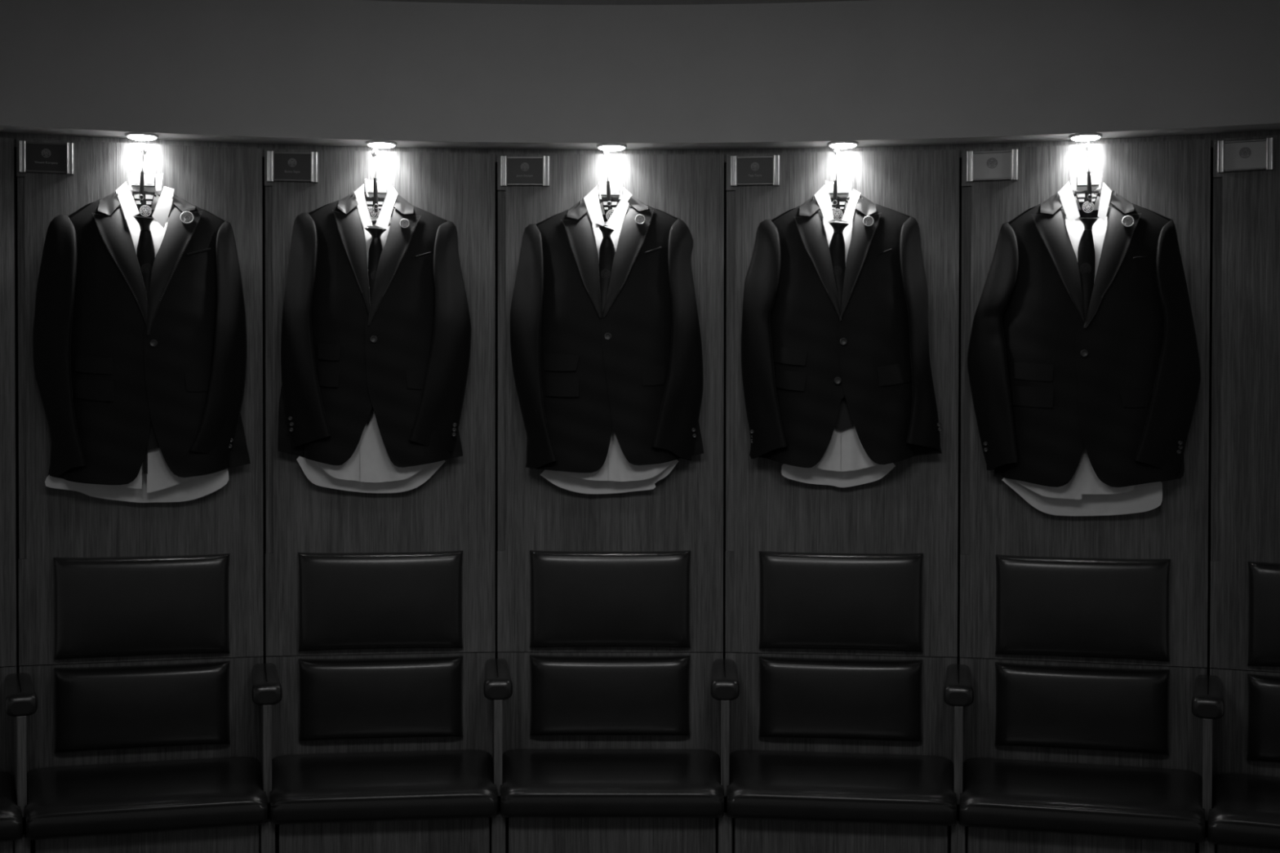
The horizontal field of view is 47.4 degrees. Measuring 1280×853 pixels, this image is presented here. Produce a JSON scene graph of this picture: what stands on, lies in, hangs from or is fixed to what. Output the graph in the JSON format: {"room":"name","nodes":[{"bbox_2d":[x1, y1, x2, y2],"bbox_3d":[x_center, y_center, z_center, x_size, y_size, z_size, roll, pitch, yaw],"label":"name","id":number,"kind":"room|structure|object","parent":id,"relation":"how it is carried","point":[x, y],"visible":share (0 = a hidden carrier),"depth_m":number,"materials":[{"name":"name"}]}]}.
{"room":"changing room","nodes":[
{"label":"changing room","id":0,"kind":"room"},
{"bbox_2d":[371,0,862,4],"bbox_3d":[-0.075,-1.075,1.375,6.400,0.052,6.100,0,1,0],"label":"ceiling","id":1,"kind":"structure","parent":0,"point":[493,2],"depth_m":3.72,"materials":[{"name":"paint"}]},
{"bbox_2d":[0,134,1279,837],"bbox_3d":[-0.066,0.107,3.679,4.169,2.380,0.567,0,1,0],"label":"wall","id":2,"kind":"structure","parent":0,"point":[723,505],"depth_m":3.76,"materials":[{"name":"black wood"}]},
{"bbox_2d":[4,673,37,817],"bbox_3d":[-1.482,0.755,3.487,0.070,0.286,0.305,0,1,-25],"label":"armrest","id":3,"kind":"object","parent":2,"relation":"attached to","point":[20,696],"visible":0.99,"depth_m":3.35,"materials":[{"name":"black leather"}]},
{"bbox_2d":[18,140,74,174],"bbox_3d":[-1.472,-0.667,3.617,0.127,0.076,0.014,0,1,-14],"label":"name plate","id":4,"kind":"object","parent":2,"relation":"attached to","point":[33,157],"visible":1,"depth_m":3.62,"materials":[{"name":"grey metal"}]},
{"bbox_2d":[53,553,230,660],"bbox_3d":[-1.252,0.454,3.673,0.422,0.256,0.041,0,1,-14],"label":"pad","id":5,"kind":"object","parent":2,"relation":"attached to","point":[115,606],"visible":1,"depth_m":3.65,"materials":[{"name":"black leather"}]},
{"bbox_2d":[124,132,158,140],"bbox_3d":[-1.246,-0.724,3.648,0.079,0.010,0.079,0,1,-14],"label":"puck light","id":6,"kind":"object","parent":2,"relation":"attached to","point":[134,135],"visible":1,"depth_m":3.63,"materials":[{"name":"white"}]},
{"bbox_2d":[53,660,230,753],"bbox_3d":[-1.252,0.709,3.675,0.422,0.212,0.049,0,1,-14],"label":"pad","id":7,"kind":"object","parent":2,"relation":"attached to","point":[176,704],"visible":1,"depth_m":3.65,"materials":[{"name":"black leather"}]},
{"bbox_2d":[140,146,146,153],"bbox_3d":[-1.248,-0.696,3.668,0.016,0.016,0.030,0,1,-14],"label":"coat hook","id":8,"kind":"object","parent":2,"relation":"attached to","point":[144,148],"visible":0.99,"depth_m":3.68,"materials":[{"name":"silver metal"}]},
{"bbox_2d":[138,146,156,222],"bbox_3d":[-1.233,-0.579,3.650,0.291,0.248,0.038,0,1,-14],"label":"hanger","id":9,"kind":"object","parent":8,"relation":"hanging from","point":[142,175],"visible":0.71,"depth_m":3.63,"materials":[{"name":"silver metal"}]},
{"bbox_2d":[44,172,228,502],"bbox_3d":[-1.246,-0.222,3.616,0.436,0.828,0.110,0,1,-14],"label":"dress shirt","id":10,"kind":"object","parent":9,"relation":"hanging from","point":[160,484],"visible":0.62,"depth_m":3.64,"materials":[{"name":"white fabric"}]},
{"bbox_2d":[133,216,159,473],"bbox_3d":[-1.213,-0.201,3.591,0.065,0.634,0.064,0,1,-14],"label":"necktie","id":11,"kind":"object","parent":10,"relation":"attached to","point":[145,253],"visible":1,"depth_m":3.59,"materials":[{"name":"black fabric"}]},
{"bbox_2d":[32,189,250,484],"bbox_3d":[-1.231,-0.224,3.608,0.516,0.733,0.150,0,1,-14],"label":"suit jacket","id":12,"kind":"object","parent":9,"relation":"hanging from","point":[109,362],"visible":0.99,"depth_m":3.56,"materials":[{"name":"fabric"}]},
{"bbox_2d":[180,211,193,223],"bbox_3d":[-1.128,-0.521,3.634,0.032,0.032,0.020,0,1,-14],"label":"badge","id":13,"kind":"object","parent":12,"relation":"attached to","point":[186,217],"visible":1,"depth_m":3.63,"materials":[{"name":"grey metal"}]},
{"bbox_2d":[251,662,282,803],"bbox_3d":[-0.929,0.754,3.623,0.070,0.286,0.305,0,1,-16],"label":"armrest","id":14,"kind":"object","parent":2,"relation":"attached to","point":[267,691],"visible":0.99,"depth_m":3.48,"materials":[{"name":"black leather"}]},
{"bbox_2d":[266,151,317,182],"bbox_3d":[-0.894,-0.668,3.752,0.127,0.076,0.014,0,1,-7],"label":"name plate","id":15,"kind":"object","parent":2,"relation":"attached to","point":[294,166],"visible":1,"depth_m":3.75,"materials":[{"name":"grey metal"}]},
{"bbox_2d":[371,150,377,155],"bbox_3d":[-0.687,-0.709,3.773,0.016,0.016,0.030,0,1,-7],"label":"coat hook","id":16,"kind":"object","parent":2,"relation":"attached to","point":[375,153],"visible":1,"depth_m":3.78,"materials":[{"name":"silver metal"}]},
{"bbox_2d":[371,148,391,226],"bbox_3d":[-0.673,-0.591,3.753,0.270,0.248,0.038,0,1,-7],"label":"hanger","id":17,"kind":"object","parent":16,"relation":"hanging from","point":[375,181],"visible":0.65,"depth_m":3.74,"materials":[{"name":"silver metal"}]},
{"bbox_2d":[296,178,444,493],"bbox_3d":[-0.686,-0.233,3.721,0.377,0.811,0.108,0,1,-7],"label":"dress shirt","id":18,"kind":"object","parent":17,"relation":"hanging from","point":[370,468],"visible":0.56,"depth_m":3.72,"materials":[{"name":"white fabric"}]},
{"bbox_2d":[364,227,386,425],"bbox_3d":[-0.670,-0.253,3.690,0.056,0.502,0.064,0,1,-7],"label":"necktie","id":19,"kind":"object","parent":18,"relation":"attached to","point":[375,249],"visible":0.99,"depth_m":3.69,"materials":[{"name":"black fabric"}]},
{"bbox_2d":[277,190,471,467],"bbox_3d":[-0.676,-0.252,3.709,0.493,0.708,0.160,0,1,-7],"label":"suit jacket","id":20,"kind":"object","parent":17,"relation":"hanging from","point":[403,353],"visible":0.98,"depth_m":3.67,"materials":[{"name":"fabric"}]},
{"bbox_2d":[400,218,409,227],"bbox_3d":[-0.598,-0.517,3.709,0.024,0.024,0.017,0,1,-7],"label":"badge","id":21,"kind":"object","parent":20,"relation":"on","point":[404,223],"visible":1,"depth_m":3.71,"materials":[{"name":"grey metal"}]},
{"bbox_2d":[297,550,462,651],"bbox_3d":[-0.671,0.453,3.780,0.422,0.256,0.041,0,1,-7],"label":"pad","id":22,"kind":"object","parent":2,"relation":"attached to","point":[403,600],"visible":1,"depth_m":3.76,"materials":[{"name":"black leather"}]},
{"bbox_2d":[298,655,462,741],"bbox_3d":[-0.671,0.708,3.783,0.422,0.212,0.049,0,1,-7],"label":"pad","id":23,"kind":"object","parent":2,"relation":"attached to","point":[415,697],"visible":1,"depth_m":3.76,"materials":[{"name":"black leather"}]},
{"bbox_2d":[365,140,396,148],"bbox_3d":[-0.665,-0.725,3.755,0.079,0.010,0.079,0,1,-7],"label":"puck light","id":24,"kind":"object","parent":2,"relation":"attached to","point":[375,144],"visible":1,"depth_m":3.73,"materials":[{"name":"white"}]},
{"bbox_2d":[483,658,512,796],"bbox_3d":[-0.361,0.753,3.691,0.070,0.286,0.305,0,1,-6],"label":"armrest","id":25,"kind":"object","parent":2,"relation":"attached to","point":[498,685],"visible":1,"depth_m":3.54,"materials":[{"name":"black leather"}]},
{"bbox_2d":[500,155,549,186],"bbox_3d":[-0.301,-0.668,3.815,0.127,0.076,0.014,0,1,0],"label":"name plate","id":26,"kind":"object","parent":2,"relation":"attached to","point":[514,171],"visible":1,"depth_m":3.81,"materials":[{"name":"grey metal"}]},
{"bbox_2d":[603,150,608,155],"bbox_3d":[-0.089,-0.717,3.811,0.016,0.016,0.030,0,1,0],"label":"coat hook","id":27,"kind":"object","parent":2,"relation":"attached to","point":[606,151],"visible":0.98,"depth_m":3.82,"materials":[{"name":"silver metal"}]},
{"bbox_2d":[603,149,622,226],"bbox_3d":[-0.086,-0.592,3.790,0.286,0.264,0.038,0,1,0],"label":"hanger","id":28,"kind":"object","parent":27,"relation":"hanging from","point":[608,188],"visible":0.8,"depth_m":3.77,"materials":[{"name":"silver metal"}]},
{"bbox_2d":[510,194,703,472],"bbox_3d":[-0.085,-0.243,3.747,0.503,0.721,0.145,0,1,0],"label":"suit jacket","id":29,"kind":"object","parent":28,"relation":"hanging from","point":[633,368],"visible":1,"depth_m":3.70,"materials":[{"name":"fabric"}]},
{"bbox_2d":[635,214,644,224],"bbox_3d":[0.000,-0.532,3.745,0.026,0.026,0.018,0,1,0],"label":"badge","id":30,"kind":"object","parent":29,"relation":"on","point":[639,219],"visible":1,"depth_m":3.74,"materials":[{"name":"grey metal"}]},
{"bbox_2d":[540,182,678,493],"bbox_3d":[-0.079,-0.230,3.759,0.359,0.813,0.108,0,1,0],"label":"dress shirt","id":31,"kind":"object","parent":28,"relation":"hanging from","point":[616,475],"visible":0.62,"depth_m":3.77,"materials":[{"name":"white fabric"}]},
{"bbox_2d":[595,223,615,312],"bbox_3d":[-0.088,-0.405,3.725,0.050,0.232,0.064,0,1,0],"label":"necktie","id":32,"kind":"object","parent":31,"relation":"attached to","point":[606,251],"visible":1,"depth_m":3.73,"materials":[{"name":"black fabric"}]},
{"bbox_2d":[529,550,690,648],"bbox_3d":[-0.078,0.453,3.816,0.422,0.256,0.041,0,1,0],"label":"pad","id":33,"kind":"object","parent":2,"relation":"attached to","point":[579,598],"visible":1,"depth_m":3.80,"materials":[{"name":"black leather"}]},
{"bbox_2d":[529,654,690,736],"bbox_3d":[-0.078,0.708,3.819,0.422,0.212,0.049,0,1,0],"label":"pad","id":34,"kind":"object","parent":2,"relation":"attached to","point":[571,695],"visible":1,"depth_m":3.80,"materials":[{"name":"black leather"}]},
{"bbox_2d":[596,142,626,151],"bbox_3d":[-0.074,-0.724,3.790,0.079,0.010,0.079,0,1,0],"label":"puck light","id":35,"kind":"object","parent":2,"relation":"attached to","point":[608,146],"visible":1,"depth_m":3.77,"materials":[{"name":"white"}]},
{"bbox_2d":[0,0,1279,149],"bbox_3d":[-0.065,-0.903,3.583,4.094,0.354,0.550,0,1,0],"label":"wall","id":36,"kind":"structure","parent":2,"relation":"attached to","point":[340,73],"depth_m":3.68,"materials":[{"name":"paint"}]},
{"bbox_2d":[0,129,1279,163],"bbox_3d":[-0.065,-0.710,3.628,4.094,0.034,0.465,0,1,0],"label":"trim","id":37,"kind":"structure","parent":2,"relation":"attached to","point":[1260,133],"depth_m":3.77,"materials":[{"name":"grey wood"}]},
{"bbox_2d":[711,658,739,796],"bbox_3d":[0.214,0.754,3.690,0.070,0.286,0.305,0,1,3],"label":"armrest","id":38,"kind":"object","parent":2,"relation":"attached to","point":[725,685],"visible":1,"depth_m":3.54,"materials":[{"name":"black leather"}]},
{"bbox_2d":[730,155,779,186],"bbox_3d":[0.300,-0.667,3.805,0.127,0.076,0.014,0,1,7],"label":"name plate","id":39,"kind":"object","parent":2,"relation":"attached to","point":[744,170],"visible":1,"depth_m":3.80,"materials":[{"name":"grey metal"}]},
{"bbox_2d":[833,148,839,154],"bbox_3d":[0.509,-0.714,3.775,0.016,0.016,0.030,0,1,7],"label":"coat hook","id":40,"kind":"object","parent":2,"relation":"attached to","point":[834,150],"visible":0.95,"depth_m":3.78,"materials":[{"name":"silver metal"}]},
{"bbox_2d":[827,146,847,222],"bbox_3d":[0.515,-0.595,3.753,0.272,0.252,0.038,0,1,7],"label":"hanger","id":41,"kind":"object","parent":40,"relation":"hanging from","point":[835,184],"visible":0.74,"depth_m":3.74,"materials":[{"name":"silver metal"}]},
{"bbox_2d":[781,180,895,487],"bbox_3d":[0.511,-0.238,3.723,0.340,0.792,0.108,0,1,7],"label":"dress shirt","id":42,"kind":"object","parent":41,"relation":"hanging from","point":[845,463],"visible":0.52,"depth_m":3.73,"materials":[{"name":"white fabric"}]},
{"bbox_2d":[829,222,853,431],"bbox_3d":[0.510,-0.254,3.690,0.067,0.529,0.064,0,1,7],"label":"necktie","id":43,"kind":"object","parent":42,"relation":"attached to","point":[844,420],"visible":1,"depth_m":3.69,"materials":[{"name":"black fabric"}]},
{"bbox_2d":[741,193,942,467],"bbox_3d":[0.511,-0.248,3.710,0.511,0.704,0.145,0,1,7],"label":"suit jacket","id":44,"kind":"object","parent":41,"relation":"hanging from","point":[802,351],"visible":0.98,"depth_m":3.67,"materials":[{"name":"fabric"}]},
{"bbox_2d":[862,216,873,226],"bbox_3d":[0.578,-0.520,3.693,0.027,0.027,0.018,0,1,7],"label":"badge","id":45,"kind":"object","parent":44,"relation":"on","point":[868,220],"visible":1,"depth_m":3.69,"materials":[{"name":"grey metal"}]},
{"bbox_2d":[758,656,922,742],"bbox_3d":[0.519,0.709,3.782,0.422,0.212,0.049,0,1,7],"label":"pad","id":46,"kind":"object","parent":2,"relation":"attached to","point":[809,698],"visible":1,"depth_m":3.76,"materials":[{"name":"black leather"}]},
{"bbox_2d":[759,551,923,652],"bbox_3d":[0.519,0.455,3.779,0.422,0.256,0.041,0,1,7],"label":"pad","id":47,"kind":"object","parent":2,"relation":"attached to","point":[826,601],"visible":1,"depth_m":3.76,"materials":[{"name":"black leather"}]},
{"bbox_2d":[827,140,858,148],"bbox_3d":[0.522,-0.723,3.753,0.079,0.010,0.079,0,1,7],"label":"puck light","id":48,"kind":"object","parent":2,"relation":"attached to","point":[842,144],"visible":1,"depth_m":3.73,"materials":[{"name":"white"}]},
{"bbox_2d":[943,664,973,804],"bbox_3d":[0.789,0.756,3.618,0.070,0.286,0.305,0,1,12],"label":"armrest","id":49,"kind":"object","parent":2,"relation":"attached to","point":[958,691],"visible":0.98,"depth_m":3.47,"materials":[{"name":"black leather"}]},
{"bbox_2d":[966,149,1017,182],"bbox_3d":[0.898,-0.665,3.721,0.127,0.076,0.014,0,1,14],"label":"name plate","id":50,"kind":"object","parent":2,"relation":"attached to","point":[996,165],"visible":1,"depth_m":3.72,"materials":[{"name":"grey metal"}]},
{"bbox_2d":[995,662,1169,755],"bbox_3d":[1.110,0.712,3.670,0.422,0.212,0.049,0,1,14],"label":"pad","id":51,"kind":"object","parent":2,"relation":"attached to","point":[1113,709],"visible":1,"depth_m":3.65,"materials":[{"name":"black leather"}]},
{"bbox_2d":[995,554,1170,662],"bbox_3d":[1.110,0.457,3.668,0.422,0.256,0.041,0,1,14],"label":"pad","id":52,"kind":"object","parent":2,"relation":"attached to","point":[1106,608],"visible":1,"depth_m":3.65,"materials":[{"name":"black leather"}]},
{"bbox_2d":[1069,133,1102,141],"bbox_3d":[1.112,-0.721,3.641,0.079,0.010,0.079,0,1,14],"label":"puck light","id":53,"kind":"object","parent":2,"relation":"attached to","point":[1080,136],"visible":1,"depth_m":3.62,"materials":[{"name":"white"}]},
{"bbox_2d":[1084,142,1090,149],"bbox_3d":[1.123,-0.705,3.660,0.016,0.016,0.030,0,1,14],"label":"coat hook","id":54,"kind":"object","parent":2,"relation":"attached to","point":[1086,144],"visible":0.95,"depth_m":3.67,"materials":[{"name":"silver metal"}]},
{"bbox_2d":[1087,142,1092,202],"bbox_3d":[1.120,-0.578,3.639,0.307,0.266,0.038,0,1,14],"label":"hanger","id":55,"kind":"object","parent":54,"relation":"hanging from","point":[1089,178],"visible":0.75,"depth_m":3.62,"materials":[{"name":"silver metal"}]},
{"bbox_2d":[1002,171,1162,515],"bbox_3d":[1.095,-0.205,3.613,0.383,0.862,0.108,0,1,14],"label":"dress shirt","id":56,"kind":"object","parent":55,"relation":"hanging from","point":[1085,494],"visible":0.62,"depth_m":3.62,"materials":[{"name":"white fabric"}]},
{"bbox_2d":[1077,217,1097,317],"bbox_3d":[1.099,-0.390,3.577,0.048,0.248,0.064,0,1,14],"label":"necktie","id":57,"kind":"object","parent":56,"relation":"attached to","point":[1086,251],"visible":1,"depth_m":3.58,"materials":[{"name":"black fabric"}]},
{"bbox_2d":[967,189,1200,487],"bbox_3d":[1.092,-0.221,3.601,0.557,0.739,0.146,0,1,14],"label":"suit jacket","id":58,"kind":"object","parent":55,"relation":"hanging from","point":[1050,382],"visible":1,"depth_m":3.56,"materials":[{"name":"fabric"}]},
{"bbox_2d":[1121,215,1133,226],"bbox_3d":[1.193,-0.502,3.568,0.028,0.028,0.019,0,1,14],"label":"badge","id":59,"kind":"object","parent":58,"relation":"on","point":[1127,220],"visible":1,"depth_m":3.56,"materials":[{"name":"grey metal"}]},
{"bbox_2d":[1191,675,1224,821],"bbox_3d":[1.353,0.758,3.476,0.070,0.286,0.305,0,1,22],"label":"armrest","id":60,"kind":"object","parent":2,"relation":"attached to","point":[1207,700],"visible":1,"depth_m":3.34,"materials":[{"name":"black leather"}]},
{"bbox_2d":[1217,137,1273,173],"bbox_3d":[1.478,-0.663,3.564,0.127,0.076,0.014,0,1,21],"label":"name plate","id":61,"kind":"object","parent":2,"relation":"attached to","point":[1256,154],"visible":1,"depth_m":3.56,"materials":[{"name":"grey metal"}]},
{"bbox_2d":[1246,673,1279,763],"bbox_3d":[1.680,0.715,3.488,0.422,0.212,0.049,0,1,21],"label":"pad","id":62,"kind":"object","parent":2,"relation":"attached to","point":[1264,691],"visible":1,"depth_m":3.54,"materials":[{"name":"black leather"}]},
{"bbox_2d":[1247,561,1279,666],"bbox_3d":[1.681,0.460,3.485,0.422,0.256,0.041,0,1,21],"label":"pad","id":63,"kind":"object","parent":2,"relation":"attached to","point":[1264,634],"visible":1,"depth_m":3.54,"materials":[{"name":"black leather"}]},
{"bbox_3d":[-0.078,1.354,1.409,6.400,0.050,6.100,0,1,0],"label":"floor","id":64,"kind":"structure","parent":0,"visible":0},
{"bbox_2d":[0,803,1279,852],"bbox_3d":[-0.058,1.115,3.465,3.929,0.370,0.744,0,1,0],"label":"bench","id":65,"kind":"object","parent":64,"relation":"on","point":[499,833],"visible":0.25,"depth_m":3.46,"materials":[{"name":"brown wood"}]},
{"bbox_2d":[0,771,22,842],"bbox_3d":[-1.733,0.888,3.335,0.605,0.086,0.405,0,1,-21],"label":"seat cushion","id":66,"kind":"object","parent":65,"relation":"on","point":[11,815],"visible":1,"depth_m":3.27,"materials":[{"name":"black leather"}]},
{"bbox_2d":[24,756,267,839],"bbox_3d":[-1.197,0.887,3.502,0.590,0.086,0.405,0,1,-14],"label":"seat cushion","id":67,"kind":"object","parent":65,"relation":"on","point":[185,794],"visible":0.98,"depth_m":3.37,"materials":[{"name":"black leather"}]},
{"bbox_2d":[269,749,497,824],"bbox_3d":[-0.645,0.886,3.603,0.577,0.086,0.405,0,1,-7],"label":"seat cushion","id":68,"kind":"object","parent":65,"relation":"on","point":[432,784],"visible":0.98,"depth_m":3.45,"materials":[{"name":"black leather"}]},
{"bbox_2d":[500,748,724,817],"bbox_3d":[-0.079,0.886,3.637,0.574,0.086,0.405,0,1,0],"label":"seat cushion","id":69,"kind":"object","parent":65,"relation":"on","point":[537,783],"visible":0.98,"depth_m":3.47,"materials":[{"name":"black leather"}]},
{"bbox_2d":[726,750,956,826],"bbox_3d":[0.496,0.887,3.602,0.579,0.086,0.405,0,1,7],"label":"seat cushion","id":70,"kind":"object","parent":65,"relation":"on","point":[764,784],"visible":0.99,"depth_m":3.44,"materials":[{"name":"black leather"}]},
{"bbox_2d":[959,757,1204,843],"bbox_3d":[1.064,0.889,3.494,0.580,0.086,0.405,0,1,14],"label":"seat cushion","id":71,"kind":"object","parent":65,"relation":"on","point":[1125,802],"visible":1,"depth_m":3.36,"materials":[{"name":"black leather"}]},
{"bbox_2d":[1208,773,1279,850],"bbox_3d":[1.607,0.892,3.321,0.585,0.086,0.405,0,1,21],"label":"seat cushion","id":72,"kind":"object","parent":65,"relation":"on","point":[1245,812],"visible":1,"depth_m":3.25,"materials":[{"name":"black leather"}]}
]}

